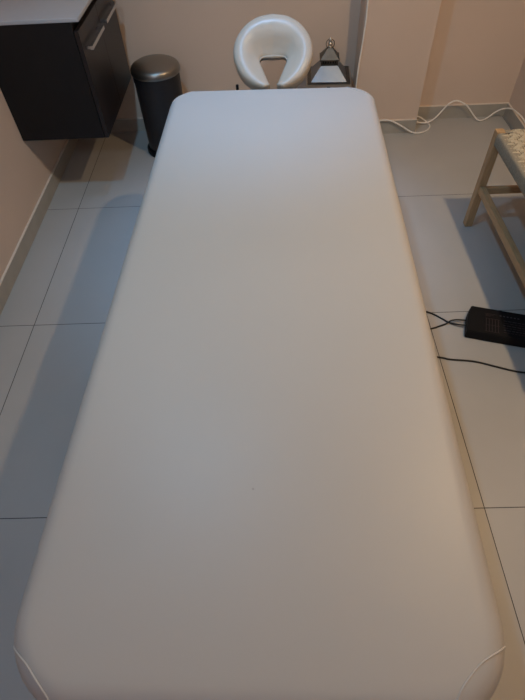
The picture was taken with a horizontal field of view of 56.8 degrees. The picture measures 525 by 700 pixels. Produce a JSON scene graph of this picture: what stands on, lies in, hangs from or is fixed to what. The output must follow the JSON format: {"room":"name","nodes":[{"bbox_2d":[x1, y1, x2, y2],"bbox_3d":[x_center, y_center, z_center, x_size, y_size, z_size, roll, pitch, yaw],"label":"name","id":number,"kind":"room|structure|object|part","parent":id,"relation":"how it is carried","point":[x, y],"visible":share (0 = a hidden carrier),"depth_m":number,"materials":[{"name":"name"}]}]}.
{"room":"massage room","nodes":[
{"label":"massage room","id":0,"kind":"room"},
{"bbox_2d":[0,89,66,279],"bbox_3d":[-1.199,-0.374,0.658,0.100,2.450,4.427,-2,51,1],"label":"wall","id":1,"kind":"structure","parent":0,"point":[26,167],"depth_m":2.22,"materials":[{"name":"paint"}]},
{"bbox_2d":[0,139,78,314],"bbox_3d":[-1.101,0.365,1.583,0.009,0.077,4.427,-2,51,1],"label":"baseboard","id":2,"kind":"structure","parent":1,"relation":"attached to","point":[9,277],"depth_m":2.35,"materials":[{"name":"grey tile"}]},
{"bbox_2d":[0,0,130,140],"bbox_3d":[-0.919,-1.396,2.308,0.441,0.471,0.658,-2,51,1],"label":"vanity cabinet","id":3,"kind":"object","parent":1,"relation":"attached to","point":[69,80],"visible":0.99,"depth_m":2.13,"materials":[{"name":"laminate"}]},
{"bbox_2d":[0,0,91,25],"bbox_3d":[-0.938,-1.565,2.132,0.423,0.016,0.711,-2,51,1],"label":"countertop","id":4,"kind":"structure","parent":3,"relation":"on","point":[12,12],"depth_m":1.96,"materials":[{"name":"white ceramic"}]},
{"bbox_3d":[-0.719,-1.343,2.088,0.033,0.014,0.238,-2,51,1],"label":"handle","id":5,"kind":"part","parent":3,"relation":"part of","materials":[{"name":"silver metal"}]},
{"bbox_3d":[-0.739,-1.263,2.213,0.018,0.439,0.327,-2,51,1],"label":"door","id":6,"kind":"part","parent":3,"relation":"part of","materials":[{"name":"laminate"}]},
{"bbox_3d":[-0.721,-1.588,2.284,0.033,0.014,0.255,-2,51,1],"label":"handle","id":7,"kind":"part","parent":3,"relation":"part of","materials":[{"name":"silver metal"}]},
{"bbox_3d":[-0.742,-1.519,2.418,0.018,0.439,0.327,-2,51,1],"label":"door","id":8,"kind":"part","parent":3,"relation":"part of","materials":[{"name":"laminate"}]},
{"bbox_2d":[0,116,524,699],"bbox_3d":[0.190,0.381,1.622,2.785,0.100,4.627,-2,51,1],"label":"floor","id":9,"kind":"structure","parent":0,"point":[53,317],"depth_m":1.97,"materials":[{"name":"grey tile"}]},
{"bbox_2d":[130,54,182,157],"bbox_3d":[-0.529,-1.326,2.650,0.296,0.479,0.262,13,53,13],"label":"pedal bin","id":10,"kind":"object","parent":9,"relation":"on","point":[156,77],"visible":0.72,"depth_m":2.50,"materials":[{"name":"black metal"}]},
{"bbox_3d":[-0.553,-1.460,2.490,0.256,0.060,0.256,13,53,13],"label":"domed lid","id":11,"kind":"part","parent":10,"relation":"part of","materials":[{"name":"silver metal"}]},
{"bbox_2d":[13,87,505,699],"bbox_3d":[0.022,-0.052,1.495,0.763,0.652,1.915,0,51,3],"label":"massage table","id":12,"kind":"object","parent":9,"relation":"on","point":[262,492],"visible":1,"depth_m":0.88,"materials":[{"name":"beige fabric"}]},
{"bbox_2d":[233,14,312,89],"bbox_3d":[0.042,-1.143,1.902,0.312,0.236,0.278,-1,51,2],"label":"cradle","id":13,"kind":"object","parent":12,"relation":"attached to","point":[272,37],"visible":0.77,"depth_m":1.88,"materials":[{"name":"white leather"}]},
{"bbox_2d":[306,37,351,87],"bbox_3d":[0.352,-1.405,2.639,0.232,0.528,0.232,1,51,4],"label":"metal lantern","id":14,"kind":"object","parent":9,"relation":"on","point":[328,72],"visible":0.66,"depth_m":2.51,"materials":[{"name":"silver metal"}]},
{"bbox_3d":[0.349,-1.453,2.578,0.232,0.012,0.232,1,51,4],"label":"eave plate","id":15,"kind":"part","parent":14,"relation":"part of","materials":[{"name":"silver metal"}]},
{"bbox_2d":[426,311,465,325],"bbox_3d":[0.575,-0.186,1.981,0.527,0.018,0.025,23,56,19],"label":"cable","id":16,"kind":"object","parent":9,"relation":"on","point":[426,311],"visible":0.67,"depth_m":1.92,"materials":[{"name":"rubber"}]},
{"bbox_2d":[430,319,465,329],"bbox_3d":[0.576,-0.068,1.887,0.484,0.018,0.026,-12,52,-7],"label":"cable","id":17,"kind":"object","parent":9,"relation":"on","point":[452,319],"visible":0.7,"depth_m":1.91,"materials":[{"name":"rubber"}]},
{"bbox_2d":[437,356,524,372],"bbox_3d":[0.840,0.049,1.788,1.013,0.006,0.064,5,52,7],"label":"cable","id":18,"kind":"object","parent":9,"relation":"on","point":[437,356],"visible":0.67,"depth_m":1.79,"materials":[{"name":"rubber"}]},
{"bbox_2d":[463,128,524,286],"bbox_3d":[1.177,-0.384,1.828,0.461,0.458,0.953,-2,51,1],"label":"bench","id":19,"kind":"object","parent":9,"relation":"on","point":[510,144],"visible":1,"depth_m":1.94,"materials":[{"name":"brown wood"}]},
{"bbox_3d":[0.960,-0.736,2.121,0.034,0.457,0.034,-2,51,1],"label":"leg","id":20,"kind":"part","parent":19,"relation":"part of","materials":[{"name":"brown wood"}]},
{"bbox_3d":[0.959,-0.501,1.679,0.036,0.056,0.884,-2,51,1],"label":"cord wrapped rail","id":21,"kind":"part","parent":19,"relation":"part of","materials":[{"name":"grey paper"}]},
{"bbox_3d":[1.169,-0.522,1.655,0.440,0.015,0.933,-2,51,1],"label":"woven seat","id":22,"kind":"part","parent":19,"relation":"part of","materials":[{"name":"beige paper"}]},
{"bbox_3d":[1.166,-0.865,1.960,0.392,0.056,0.036,-2,51,1],"label":"cord wrapped rail","id":23,"kind":"part","parent":19,"relation":"part of","materials":[{"name":"grey paper"}]},
{"bbox_2d":[464,306,524,347],"bbox_3d":[0.940,-0.086,1.870,0.300,0.038,0.146,12,53,12],"label":"power adapter","id":24,"kind":"object","parent":9,"relation":"on","point":[485,324],"visible":1,"depth_m":1.85,"materials":[{"name":"black plastic"}]},
{"bbox_2d":[485,313,524,335],"bbox_3d":[0.957,-0.088,1.847,0.209,0.001,0.096,11,53,12],"label":"print","id":25,"kind":"object","parent":24,"relation":"on","point":[496,324],"depth_m":1.85},
{"bbox_2d":[113,0,524,118],"bbox_3d":[0.122,-2.182,2.040,2.785,2.450,0.100,-2,51,1],"label":"wall","id":26,"kind":"structure","parent":0,"point":[477,55],"depth_m":2.60,"materials":[{"name":"paint"}]},
{"bbox_2d":[111,118,145,131],"bbox_3d":[-0.300,-1.385,2.943,1.631,0.077,0.009,-2,51,1],"label":"baseboard","id":27,"kind":"structure","parent":26,"relation":"attached to","point":[121,124],"depth_m":2.95,"materials":[{"name":"grey tile"}]},
{"bbox_2d":[417,102,507,119],"bbox_3d":[1.169,-1.429,2.908,0.562,0.077,0.009,-2,51,1],"label":"baseboard","id":28,"kind":"structure","parent":26,"relation":"attached to","point":[480,109],"depth_m":2.90,"materials":[{"name":"grey tile"}]},
{"bbox_2d":[352,0,441,119],"bbox_3d":[0.662,-2.100,1.949,0.364,2.450,0.151,-2,51,1],"label":"wall column","id":29,"kind":"structure","parent":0,"point":[399,34],"depth_m":2.52,"materials":[{"name":"paint"}]},
{"bbox_2d":[380,119,416,133],"bbox_3d":[0.702,-1.356,2.872,0.373,0.077,0.160,-2,51,1],"label":"baseboard","id":30,"kind":"structure","parent":29,"relation":"attached to","point":[410,124],"depth_m":2.82,"materials":[{"name":"grey tile"}]},
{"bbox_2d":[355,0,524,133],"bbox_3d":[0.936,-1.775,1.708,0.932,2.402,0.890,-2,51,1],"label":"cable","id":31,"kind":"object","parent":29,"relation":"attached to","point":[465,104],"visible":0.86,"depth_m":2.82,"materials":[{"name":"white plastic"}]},
{"bbox_2d":[509,58,524,123],"bbox_3d":[1.484,-0.455,0.594,0.100,2.450,4.427,-2,51,1],"label":"wall","id":32,"kind":"structure","parent":0,"point":[517,100],"depth_m":2.74,"materials":[{"name":"paint"}]},
{"bbox_2d":[503,102,524,128],"bbox_3d":[1.474,0.287,1.522,0.009,0.077,4.427,-2,51,1],"label":"baseboard","id":33,"kind":"structure","parent":32,"relation":"attached to","point":[511,117],"depth_m":2.82,"materials":[{"name":"grey tile"}]}
]}

